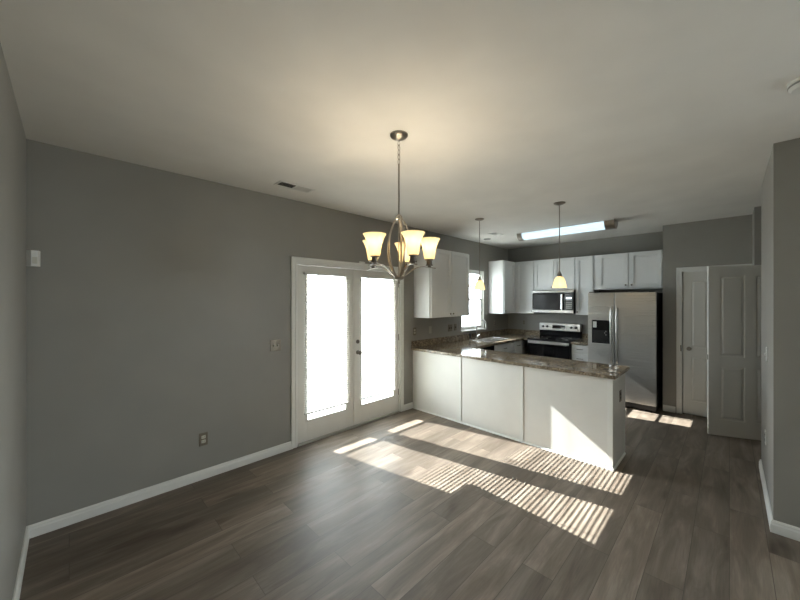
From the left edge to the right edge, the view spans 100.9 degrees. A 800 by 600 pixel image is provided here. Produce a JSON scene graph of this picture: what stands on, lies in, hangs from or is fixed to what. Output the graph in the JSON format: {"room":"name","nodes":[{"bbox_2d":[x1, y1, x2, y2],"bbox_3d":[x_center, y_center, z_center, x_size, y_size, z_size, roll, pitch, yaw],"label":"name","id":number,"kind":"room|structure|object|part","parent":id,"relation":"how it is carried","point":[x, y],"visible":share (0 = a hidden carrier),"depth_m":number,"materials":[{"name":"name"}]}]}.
{"room":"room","nodes":[
{"label":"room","id":0,"kind":"room"},
{"bbox_2d":[0,43,25,599],"bbox_3d":[0.062,0.266,-0.462,7.560,2.740,0.150,0,0,45],"label":"wall","id":1,"kind":"structure","parent":0,"point":[12,135],"depth_m":1.66,"materials":[{"name":"grey paint"}]},
{"bbox_2d":[12,441,291,599],"bbox_3d":[0.740,1.593,0.331,7.400,0.086,1.930,0,0,45],"label":"baseboard","id":2,"kind":"structure","parent":1,"relation":"attached to","point":[64,520],"depth_m":2.63,"materials":[{"name":"white paint"}]},
{"bbox_2d":[26,139,507,525],"bbox_3d":[-0.160,0.266,4.774,0.150,2.740,7.249,0,0,45],"label":"wall","id":3,"kind":"structure","parent":0,"point":[156,299],"depth_m":2.78,"materials":[{"name":"grey paint"}]},
{"bbox_2d":[26,250,39,266],"bbox_3d":[-2.518,-0.285,2.266,0.052,0.107,0.064,0,0,45],"label":"sensor","id":4,"kind":"object","parent":3,"relation":"attached to","point":[32,256],"visible":1,"depth_m":2.25,"materials":[{"name":"white plastic"}]},
{"bbox_2d":[199,432,207,446],"bbox_3d":[-1.798,1.273,3.020,0.009,0.116,0.070,0,0,45],"label":"wall outlet","id":5,"kind":"object","parent":3,"relation":"attached to","point":[203,437],"visible":1,"depth_m":3.02,"materials":[{"name":"beige plastic"}]},
{"bbox_2d":[270,339,280,350],"bbox_3d":[-1.317,0.481,3.497,0.016,0.116,0.116,0,0,45],"label":"light switch","id":6,"kind":"object","parent":3,"relation":"attached to","point":[275,345],"visible":1,"depth_m":3.50,"materials":[{"name":"beige plastic"}]},
{"bbox_2d":[298,265,355,443],"bbox_3d":[-0.876,0.610,3.993,0.059,2.007,0.808,0,0,45],"label":"door","id":7,"kind":"structure","parent":3,"relation":"in","point":[310,428],"depth_m":3.92,"materials":[{"name":"paint"}]},
{"bbox_3d":[-0.873,0.540,3.972,0.010,1.712,0.574,0,0,45],"label":"glazing frame","id":8,"kind":"part","parent":7,"relation":"part of","materials":[{"name":"paint"}]},
{"bbox_2d":[303,272,350,414],"bbox_3d":[-0.851,0.492,3.954,0.046,1.618,0.645,0,0,45],"label":"window blind","id":9,"kind":"object","parent":3,"relation":"attached to","point":[304,273],"visible":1,"depth_m":3.93,"materials":[{"name":"white plastic"}]},
{"bbox_3d":[-0.855,1.290,3.957,0.028,0.022,0.641,0,0,45],"label":"rail","id":10,"kind":"part","parent":9,"relation":"part of","materials":[{"name":"white plastic"}]},
{"bbox_2d":[291,256,403,448],"bbox_3d":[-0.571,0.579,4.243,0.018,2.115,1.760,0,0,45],"label":"trim","id":11,"kind":"structure","parent":3,"relation":"attached to","point":[294,260],"depth_m":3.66,"materials":[{"name":"white paint"}]},
{"bbox_2d":[356,270,398,423],"bbox_3d":[-0.297,0.610,4.538,0.109,2.007,0.799,0,0,45],"label":"door","id":12,"kind":"structure","parent":3,"relation":"in","point":[375,408],"depth_m":4.46,"materials":[{"name":"paint"}]},
{"bbox_3d":[-0.302,0.540,4.545,0.010,1.712,0.612,0,0,45],"label":"glazing frame","id":13,"kind":"part","parent":12,"relation":"part of","materials":[{"name":"paint"}]},
{"bbox_2d":[360,276,396,399],"bbox_3d":[-0.280,0.492,4.526,0.046,1.618,0.657,0,0,45],"label":"window blind","id":14,"kind":"object","parent":3,"relation":"attached to","point":[364,277],"visible":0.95,"depth_m":4.50,"materials":[{"name":"white plastic"}]},
{"bbox_3d":[-0.283,0.496,4.530,0.028,1.580,0.500,0,0,45],"label":"ladder cord","id":15,"kind":"part","parent":14,"relation":"part of","materials":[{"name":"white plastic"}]},
{"bbox_3d":[-0.283,1.290,4.530,0.028,0.022,0.653,0,0,45],"label":"rail","id":16,"kind":"part","parent":14,"relation":"part of","materials":[{"name":"white plastic"}]},
{"bbox_2d":[404,402,412,410],"bbox_3d":[0.121,1.593,4.938,0.016,0.086,0.206,0,0,45],"label":"baseboard","id":17,"kind":"structure","parent":3,"relation":"attached to","point":[409,405],"depth_m":4.93,"materials":[{"name":"white paint"}]},
{"bbox_2d":[414,248,468,317],"bbox_3d":[0.695,-0.253,5.275,0.350,1.038,1.020,0,0,45],"label":"upper cabinet","id":18,"kind":"object","parent":3,"relation":"attached to","point":[442,291],"visible":0.84,"depth_m":5.03,"materials":[{"name":"white paint"}]},
{"bbox_3d":[0.624,-0.250,4.998,0.021,1.020,0.487,0,0,45],"label":"cabinet door","id":19,"kind":"part","parent":18,"relation":"part of","materials":[{"name":"white paint"}]},
{"bbox_3d":[0.979,-0.250,5.354,0.021,1.020,0.491,0,0,45],"label":"cabinet door","id":20,"kind":"part","parent":18,"relation":"part of","materials":[{"name":"white paint"}]},
{"bbox_2d":[460,270,485,331],"bbox_3d":[1.335,0.007,6.240,0.175,1.142,0.840,0,0,45],"label":"window","id":21,"kind":"structure","parent":3,"relation":"in","point":[480,293],"depth_m":6.46,"materials":[{"name":"white plastic"}]},
{"bbox_3d":[1.344,0.251,6.231,0.020,0.540,0.710,0,0,45],"label":"sash","id":22,"kind":"part","parent":21,"relation":"part of","materials":[{"name":"white plastic"}]},
{"bbox_3d":[1.376,0.566,6.199,0.060,0.024,0.840,0,0,45],"label":"sill","id":23,"kind":"part","parent":21,"relation":"part of","materials":[{"name":"white paint"}]},
{"bbox_3d":[1.330,-0.259,6.245,0.020,0.540,0.710,0,0,45],"label":"sash","id":24,"kind":"part","parent":21,"relation":"part of","materials":[{"name":"white plastic"}]},
{"bbox_2d":[411,329,539,347],"bbox_3d":[1.510,0.671,5.837,0.708,0.100,3.078,0,0,45],"label":"backsplash","id":25,"kind":"structure","parent":3,"relation":"attached to","point":[418,343],"depth_m":6.01,"materials":[{"name":"brown stone"}]},
{"bbox_2d":[489,260,514,313],"bbox_3d":[2.183,-0.253,6.766,0.350,1.038,0.813,0,0,45],"label":"upper cabinet","id":26,"kind":"object","parent":3,"relation":"attached to","point":[501,272],"visible":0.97,"depth_m":6.50,"materials":[{"name":"white paint"}]},
{"bbox_3d":[2.165,-0.250,6.542,0.021,1.020,0.430,0,0,45],"label":"cabinet door","id":27,"kind":"part","parent":26,"relation":"part of","materials":[{"name":"white paint"}]},
{"bbox_2d":[0,0,799,248],"bbox_3d":[2.516,-1.164,2.104,7.710,0.120,7.249,0,0,45],"label":"ceiling","id":28,"kind":"structure","parent":0,"point":[645,116],"depth_m":1.81,"materials":[{"name":"paint"}]},
{"bbox_2d":[274,180,314,192],"bbox_3d":[-1.025,-1.100,3.220,0.150,0.008,0.360,0,0,45],"label":"ceiling vent","id":29,"kind":"object","parent":28,"relation":"in","point":[280,183],"visible":1,"depth_m":3.21,"materials":[{"name":"white plastic"}]},
{"bbox_2d":[363,130,439,283],"bbox_3d":[-0.021,-0.605,2.195,0.540,0.998,0.526,0,0,45],"label":"chandelier","id":30,"kind":"object","parent":28,"relation":"hanging from","point":[409,248],"visible":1,"depth_m":2.16,"materials":[{"name":"beige glass"}]},
{"bbox_3d":[-0.189,-0.342,2.306,0.147,0.140,0.147,0,0,45],"label":"lamp shade","id":31,"kind":"part","parent":30,"relation":"part of","materials":[{"name":"beige glass"}]},
{"bbox_2d":[370,255,378,264],"bbox_3d":[-0.159,-0.248,2.064,0.060,0.053,0.060,0,0,45],"label":"socket","id":32,"kind":"object","parent":30,"relation":"attached to","point":[374,257],"depth_m":2.05,"materials":[{"name":"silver metal"}]},
{"bbox_3d":[-0.159,-0.342,2.064,0.147,0.140,0.147,0,0,45],"label":"lamp shade","id":33,"kind":"part","parent":30,"relation":"part of","materials":[{"name":"beige glass"}]},
{"bbox_3d":[-0.124,-0.188,2.270,0.234,0.083,0.015,0,0,29],"label":"arm","id":34,"kind":"part","parent":30,"relation":"part of","materials":[{"name":"silver metal"}]},
{"bbox_3d":[-0.105,-0.188,2.114,0.234,0.083,0.015,0,0,-43],"label":"arm","id":35,"kind":"part","parent":30,"relation":"part of","materials":[{"name":"silver metal"}]},
{"bbox_3d":[-0.007,-0.732,2.205,0.013,0.355,0.013,0,0,45],"label":"rod","id":36,"kind":"part","parent":30,"relation":"part of","materials":[{"name":"silver metal"}]},
{"bbox_3d":[-0.007,-0.344,2.205,0.009,0.400,0.009,0,0,45],"label":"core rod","id":37,"kind":"part","parent":30,"relation":"part of","materials":[{"name":"silver metal"}]},
{"bbox_3d":[0.032,-0.342,2.409,0.147,0.140,0.147,0,0,45],"label":"lamp shade","id":38,"kind":"part","parent":30,"relation":"part of","materials":[{"name":"beige glass"}]},
{"bbox_3d":[0.049,-0.188,2.084,0.224,0.082,0.094,0,0,45],"label":"arm","id":39,"kind":"part","parent":30,"relation":"part of","materials":[{"name":"silver metal"}]},
{"bbox_2d":[408,254,417,263],"bbox_3d":[0.080,-0.248,2.018,0.060,0.053,0.060,0,0,45],"label":"socket","id":40,"kind":"object","parent":30,"relation":"attached to","point":[412,256],"depth_m":2.00,"materials":[{"name":"silver metal"}]},
{"bbox_3d":[0.080,-0.342,2.018,0.147,0.140,0.147,0,0,45],"label":"lamp shade","id":41,"kind":"part","parent":30,"relation":"part of","materials":[{"name":"beige glass"}]},
{"bbox_3d":[0.125,-0.188,2.222,0.155,0.082,0.193,0,0,45],"label":"arm","id":42,"kind":"part","parent":30,"relation":"part of","materials":[{"name":"silver metal"}]},
{"bbox_2d":[425,259,433,266],"bbox_3d":[0.198,-0.248,2.231,0.060,0.053,0.060,0,0,45],"label":"socket","id":43,"kind":"object","parent":30,"relation":"attached to","point":[428,261],"depth_m":2.21,"materials":[{"name":"silver metal"}]},
{"bbox_3d":[0.198,-0.342,2.231,0.147,0.140,0.147,0,0,45],"label":"lamp shade","id":44,"kind":"part","parent":30,"relation":"part of","materials":[{"name":"beige glass"}]},
{"bbox_2d":[474,218,484,289],"bbox_3d":[1.084,-0.622,4.498,0.154,0.965,0.154,0,0,45],"label":"pendant lamp","id":45,"kind":"object","parent":28,"relation":"hanging from","point":[479,285],"visible":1,"depth_m":4.47,"materials":[{"name":"beige glass"}]},
{"bbox_3d":[1.084,-0.699,4.498,0.010,0.770,0.011,0,0,45],"label":"rod","id":46,"kind":"part","parent":45,"relation":"part of","materials":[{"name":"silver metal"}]},
{"bbox_3d":[1.084,-0.204,4.498,0.154,0.130,0.154,0,0,45],"label":"lamp shade","id":47,"kind":"part","parent":45,"relation":"part of","materials":[{"name":"beige glass"}]},
{"bbox_2d":[489,232,502,235],"bbox_3d":[1.610,-1.100,5.542,0.150,0.008,0.280,0,0,45],"label":"ceiling vent","id":48,"kind":"object","parent":28,"relation":"in","point":[495,233],"visible":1,"depth_m":5.53,"materials":[{"name":"white plastic"}]},
{"bbox_2d":[552,201,566,287],"bbox_3d":[1.815,-0.622,3.757,0.154,0.965,0.154,0,0,45],"label":"pendant lamp","id":49,"kind":"object","parent":28,"relation":"hanging from","point":[559,281],"visible":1,"depth_m":3.73,"materials":[{"name":"beige glass"}]},
{"bbox_3d":[1.815,-0.699,3.757,0.010,0.770,0.011,0,0,45],"label":"rod","id":50,"kind":"part","parent":49,"relation":"part of","materials":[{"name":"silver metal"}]},
{"bbox_3d":[1.815,-0.204,3.757,0.154,0.130,0.154,0,0,45],"label":"lamp shade","id":51,"kind":"part","parent":49,"relation":"part of","materials":[{"name":"beige glass"}]},
{"bbox_2d":[517,219,617,240],"bbox_3d":[2.498,-1.046,5.051,1.380,0.117,0.230,0,0,45],"label":"ceiling light","id":52,"kind":"object","parent":28,"relation":"attached to","point":[609,224],"visible":0.98,"depth_m":4.90,"materials":[{"name":"white plastic"}]},
{"bbox_3d":[2.498,-1.097,5.051,1.380,0.013,0.220,0,0,45],"label":"mounting plate","id":53,"kind":"part","parent":52,"relation":"part of","materials":[{"name":"white plastic"}]},
{"bbox_2d":[786,77,799,94],"bbox_3d":[2.043,-1.079,1.651,0.144,0.050,0.144,0,0,45],"label":"smoke detector","id":54,"kind":"object","parent":28,"relation":"attached to","point":[793,87],"visible":1,"depth_m":1.67,"materials":[{"name":"white plastic"}]},
{"bbox_2d":[19,402,799,599],"bbox_3d":[2.516,1.696,2.104,7.710,0.120,7.249,0,0,45],"label":"floor","id":55,"kind":"structure","parent":0,"point":[410,504],"depth_m":2.36,"materials":[{"name":"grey wood"}]},
{"bbox_2d":[298,411,399,446],"bbox_3d":[-0.625,1.625,4.297,0.165,0.022,1.596,0,0,45],"label":"threshold","id":56,"kind":"object","parent":55,"relation":"on","point":[395,412],"visible":0.46,"depth_m":4.12,"materials":[{"name":"silver metal"}]},
{"bbox_2d":[478,346,493,349],"bbox_3d":[1.163,1.197,5.511,0.642,0.878,0.595,0,0,45],"label":"dishwasher","id":57,"kind":"object","parent":55,"relation":"on","point":[489,347],"visible":0.06,"depth_m":5.39,"materials":[{"name":"black plastic"}]},
{"bbox_2d":[494,340,526,353],"bbox_3d":[1.687,1.197,6.052,0.655,0.878,2.448,0,0,45],"label":"base cabinet","id":58,"kind":"object","parent":55,"relation":"on","point":[520,347],"visible":0.19,"depth_m":6.05,"materials":[{"name":"white paint"}]},
{"bbox_3d":[1.831,0.844,5.784,0.020,0.145,0.705,0,0,45],"label":"drawer","id":59,"kind":"part","parent":58,"relation":"part of","materials":[{"name":"white paint"}]},
{"bbox_3d":[2.196,0.844,6.150,0.020,0.145,0.280,0,0,45],"label":"drawer","id":60,"kind":"part","parent":58,"relation":"part of","materials":[{"name":"white paint"}]},
{"bbox_2d":[413,350,625,470],"bbox_3d":[1.332,1.196,4.297,2.631,0.880,0.629,0,0,45],"label":"base cabinet","id":61,"kind":"object","parent":55,"relation":"on","point":[574,416],"visible":0.77,"depth_m":3.74,"materials":[{"name":"white paint"}]},
{"bbox_3d":[0.495,1.196,4.721,0.848,0.879,0.006,0,0,45],"label":"panel","id":62,"kind":"part","parent":61,"relation":"part of","materials":[{"name":"white wood"}]},
{"bbox_3d":[1.109,1.196,4.107,0.808,0.879,0.006,0,0,45],"label":"panel","id":63,"kind":"part","parent":61,"relation":"part of","materials":[{"name":"white wood"}]},
{"bbox_3d":[1.295,1.627,4.251,2.617,0.018,0.512,0,0,45],"label":"shoe moulding","id":64,"kind":"part","parent":61,"relation":"part of","materials":[{"name":"white paint"}]},
{"bbox_2d":[411,329,629,379],"bbox_3d":[2.192,0.689,5.149,2.645,0.135,3.090,0,0,45],"label":"countertop","id":65,"kind":"structure","parent":61,"relation":"on","point":[456,345],"depth_m":4.37,"materials":[{"name":"brown stone"}]},
{"bbox_2d":[475,319,486,338],"bbox_3d":[1.497,0.537,6.127,0.214,0.365,0.103,0,0,6],"label":"kitchen faucet","id":66,"kind":"object","parent":65,"relation":"on","point":[480,319],"visible":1,"depth_m":6.10,"materials":[{"name":"silver metal"}]},
{"bbox_2d":[471,337,510,341],"bbox_3d":[1.662,0.804,6.012,0.424,0.174,0.764,0,0,45],"label":"sink","id":67,"kind":"object","parent":65,"relation":"in","point":[488,339],"visible":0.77,"depth_m":6.09,"materials":[{"name":"silver metal"}]},
{"bbox_3d":[1.533,0.805,5.883,0.364,0.171,0.338,0,0,45],"label":"bowl","id":68,"kind":"part","parent":67,"relation":"part of","materials":[{"name":"silver metal"}]},
{"bbox_3d":[1.791,0.805,6.142,0.364,0.171,0.338,0,0,45],"label":"bowl","id":69,"kind":"part","parent":67,"relation":"part of","materials":[{"name":"silver metal"}]},
{"bbox_3d":[1.720,1.196,3.498,0.837,0.879,0.006,0,0,45],"label":"panel","id":70,"kind":"part","parent":61,"relation":"part of","materials":[{"name":"white wood"}]},
{"bbox_3d":[2.029,1.196,3.185,0.044,0.879,0.012,0,0,45],"label":"corner trim","id":71,"kind":"part","parent":61,"relation":"part of","materials":[{"name":"white paint"}]},
{"bbox_3d":[2.230,1.196,3.361,0.006,0.879,0.521,0,0,45],"label":"panel","id":72,"kind":"part","parent":61,"relation":"part of","materials":[{"name":"white wood"}]},
{"bbox_2d":[619,390,621,401],"bbox_3d":[2.257,0.981,3.377,0.009,0.116,0.070,0,0,45],"label":"wall outlet","id":73,"kind":"object","parent":61,"relation":"attached to","point":[620,391],"visible":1,"depth_m":3.37,"materials":[{"name":"black plastic"}]},
{"bbox_2d":[527,322,581,359],"bbox_3d":[2.866,1.026,6.149,0.760,1.160,0.716,0,0,45],"label":"range","id":74,"kind":"object","parent":55,"relation":"on","point":[554,340],"visible":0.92,"depth_m":6.10,"materials":[{"name":"black metal"}]},
{"bbox_3d":[2.631,0.784,5.913,0.656,0.031,0.051,0,0,45],"label":"handle","id":75,"kind":"part","parent":74,"relation":"part of","materials":[{"name":"silver metal"}]},
{"bbox_3d":[2.658,1.099,5.940,0.748,0.715,0.035,0,0,45],"label":"oven door","id":76,"kind":"part","parent":74,"relation":"part of","materials":[{"name":"black glass"}]},
{"bbox_3d":[2.645,0.769,5.927,0.716,0.050,0.002,0,0,45],"label":"door trim","id":77,"kind":"part","parent":74,"relation":"part of","materials":[{"name":"silver metal"}]},
{"bbox_2d":[527,336,579,341],"bbox_3d":[2.863,0.721,6.145,0.760,0.020,0.575,0,0,45],"label":"cooktop","id":78,"kind":"object","parent":74,"relation":"in","point":[536,338],"depth_m":6.10,"materials":[{"name":"black glass"}]},
{"bbox_2d":[572,344,587,361],"bbox_3d":[3.260,1.197,5.803,0.273,0.878,0.655,0,0,45],"label":"base cabinet","id":79,"kind":"object","parent":55,"relation":"on","point":[579,352],"visible":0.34,"depth_m":5.59,"materials":[{"name":"white paint"}]},
{"bbox_2d":[571,333,587,344],"bbox_3d":[3.264,0.689,5.807,0.278,0.135,0.643,0,0,45],"label":"countertop","id":80,"kind":"structure","parent":79,"relation":"on","point":[584,341],"depth_m":5.74,"materials":[{"name":"brown stone"}]},
{"bbox_3d":[3.054,0.996,5.597,0.253,0.160,0.020,0,0,45],"label":"drawer","id":81,"kind":"part","parent":79,"relation":"part of","materials":[{"name":"white paint"}]},
{"bbox_3d":[3.054,0.836,5.597,0.253,0.130,0.020,0,0,45],"label":"drawer","id":82,"kind":"part","parent":79,"relation":"part of","materials":[{"name":"white paint"}]},
{"bbox_2d":[588,291,662,412],"bbox_3d":[3.599,0.753,5.277,0.880,1.766,0.845,0,0,45],"label":"refrigerator","id":83,"kind":"object","parent":55,"relation":"on","point":[625,328],"visible":0.85,"depth_m":4.95,"materials":[{"name":"silver metal"}]},
{"bbox_3d":[3.189,0.708,5.231,0.365,1.647,0.062,0,0,45],"label":"freezer door","id":84,"kind":"part","parent":83,"relation":"part of","materials":[{"name":"silver metal"}]},
{"bbox_3d":[3.249,0.546,5.083,0.024,0.870,0.077,0,0,45],"label":"handle","id":85,"kind":"part","parent":83,"relation":"part of","materials":[{"name":"silver metal"}]},
{"bbox_3d":[3.303,0.546,5.029,0.024,0.870,0.077,0,0,45],"label":"handle","id":86,"kind":"part","parent":83,"relation":"part of","materials":[{"name":"silver metal"}]},
{"bbox_3d":[3.503,0.708,4.919,0.509,1.647,0.062,0,0,45],"label":"fridge door","id":87,"kind":"part","parent":83,"relation":"part of","materials":[{"name":"silver metal"}]},
{"bbox_2d":[508,231,662,401],"bbox_3d":[3.395,0.266,6.241,2.810,2.740,0.150,0,0,45],"label":"wall","id":88,"kind":"structure","parent":0,"point":[646,241],"depth_m":6.21,"materials":[{"name":"grey paint"}]},
{"bbox_2d":[515,261,537,313],"bbox_3d":[2.582,-0.253,6.696,0.393,1.038,0.349,0,0,45],"label":"upper cabinet","id":89,"kind":"object","parent":88,"relation":"attached to","point":[524,271],"visible":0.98,"depth_m":6.59,"materials":[{"name":"white paint"}]},
{"bbox_2d":[534,257,574,290],"bbox_3d":[2.985,-0.480,6.294,0.741,0.583,0.349,0,0,45],"label":"upper cabinet","id":90,"kind":"object","parent":88,"relation":"attached to","point":[545,271],"visible":0.85,"depth_m":6.20,"materials":[{"name":"white paint"}]},
{"bbox_3d":[2.753,-0.478,6.320,0.356,0.564,0.021,0,0,45],"label":"cabinet door","id":91,"kind":"part","parent":90,"relation":"part of","materials":[{"name":"white paint"}]},
{"bbox_2d":[532,290,574,312],"bbox_3d":[2.951,0.031,6.260,0.735,0.420,0.442,0,0,45],"label":"microwave","id":92,"kind":"object","parent":90,"relation":"attached to","point":[547,301],"visible":0.96,"depth_m":6.11,"materials":[{"name":"silver metal"}]},
{"bbox_3d":[2.781,0.032,6.196,0.585,0.308,0.030,0,0,45],"label":"door","id":93,"kind":"part","parent":92,"relation":"part of","materials":[{"name":"black glass"}]},
{"bbox_3d":[2.939,0.038,5.990,0.031,0.285,0.042,0,0,45],"label":"handle","id":94,"kind":"part","parent":92,"relation":"part of","materials":[{"name":"silver metal"}]},
{"bbox_3d":[3.042,0.057,5.935,0.147,0.358,0.030,0,0,45],"label":"control panel","id":95,"kind":"part","parent":92,"relation":"part of","materials":[{"name":"grey"}]},
{"bbox_3d":[3.011,-0.478,6.062,0.357,0.564,0.021,0,0,45],"label":"cabinet door","id":96,"kind":"part","parent":90,"relation":"part of","materials":[{"name":"white paint"}]},
{"bbox_2d":[582,333,587,338],"bbox_3d":[3.484,0.671,6.028,0.278,0.100,0.020,0,0,45],"label":"backsplash","id":97,"kind":"structure","parent":88,"relation":"attached to","point":[584,336],"depth_m":6.09,"materials":[{"name":"brown stone"}]},
{"bbox_2d":[575,256,598,314],"bbox_3d":[3.353,-0.253,5.926,0.295,1.038,0.349,0,0,45],"label":"upper cabinet","id":98,"kind":"object","parent":88,"relation":"attached to","point":[584,265],"visible":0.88,"depth_m":5.84,"materials":[{"name":"white paint"}]},
{"bbox_2d":[594,250,662,289],"bbox_3d":[3.793,-0.475,5.488,0.943,0.593,0.349,0,0,45],"label":"upper cabinet","id":99,"kind":"object","parent":88,"relation":"attached to","point":[643,269],"visible":0.98,"depth_m":5.34,"materials":[{"name":"white paint"}]},
{"bbox_3d":[3.557,-0.479,5.518,0.430,0.561,0.021,0,0,45],"label":"cabinet door","id":100,"kind":"part","parent":99,"relation":"part of","materials":[{"name":"white paint"}]},
{"bbox_3d":[3.868,-0.479,5.207,0.410,0.561,0.021,0,0,45],"label":"cabinet door","id":101,"kind":"part","parent":99,"relation":"part of","materials":[{"name":"white paint"}]},
{"bbox_2d":[663,214,751,406],"bbox_3d":[4.404,0.266,4.761,0.910,2.740,0.521,0,0,45],"label":"wall","id":102,"kind":"structure","parent":0,"point":[721,241],"depth_m":4.70,"materials":[{"name":"grey paint"}]},
{"bbox_2d":[663,405,675,412],"bbox_3d":[3.945,1.593,4.839,0.145,0.086,0.016,0,0,45],"label":"baseboard","id":103,"kind":"structure","parent":102,"relation":"attached to","point":[668,408],"depth_m":4.83,"materials":[{"name":"white paint"}]},
{"bbox_2d":[683,271,706,416],"bbox_3d":[4.279,0.612,4.525,0.611,2.020,0.099,0,0,45],"label":"door","id":104,"kind":"structure","parent":102,"relation":"in","point":[694,283],"depth_m":4.66,"materials":[{"name":"paint"}]},
{"bbox_2d":[676,264,751,413],"bbox_3d":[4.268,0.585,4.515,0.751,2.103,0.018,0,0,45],"label":"trim","id":105,"kind":"structure","parent":102,"relation":"attached to","point":[680,270],"depth_m":4.75,"materials":[{"name":"white paint"}]},
{"bbox_2d":[752,206,760,264],"bbox_3d":[4.875,0.266,3.675,1.290,2.740,0.590,0,0,45],"label":"wall","id":106,"kind":"structure","parent":0,"point":[756,216],"depth_m":3.91,"materials":[{"name":"grey paint"}]},
{"bbox_2d":[707,265,760,439],"bbox_3d":[4.096,0.609,3.865,0.766,2.030,0.035,0,0,23],"label":"door","id":107,"kind":"structure","parent":106,"relation":"in","point":[733,292],"depth_m":3.91,"materials":[{"name":"paint"}]},
{"bbox_2d":[761,138,799,527],"bbox_3d":[4.464,0.266,1.380,3.930,2.740,1.240,0,0,45],"label":"wall","id":108,"kind":"structure","parent":0,"point":[780,188],"depth_m":2.30,"materials":[{"name":"grey paint"}]},
{"bbox_2d":[764,347,767,361],"bbox_3d":[3.011,0.446,2.717,0.016,0.116,0.070,0,0,45],"label":"light switch","id":109,"kind":"object","parent":108,"relation":"attached to","point":[766,353],"visible":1,"depth_m":2.69,"materials":[{"name":"white plastic"}]},
{"bbox_2d":[759,459,799,541],"bbox_3d":[4.402,1.593,1.442,3.786,0.086,1.272,0,0,45],"label":"baseboard","id":110,"kind":"structure","parent":108,"relation":"attached to","point":[780,528],"depth_m":2.31,"materials":[{"name":"white paint"}]},
{"label":"outside","id":111,"kind":"structure","parent":0,"visible":0},
{"bbox_2d":[308,319,473,417],"bbox_3d":[-8.344,1.831,12.563,22.440,0.110,34.000,0,0,45],"label":"ground","id":112,"kind":"structure","parent":111,"point":[366,320],"depth_m":10.38,"materials":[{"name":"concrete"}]}
]}

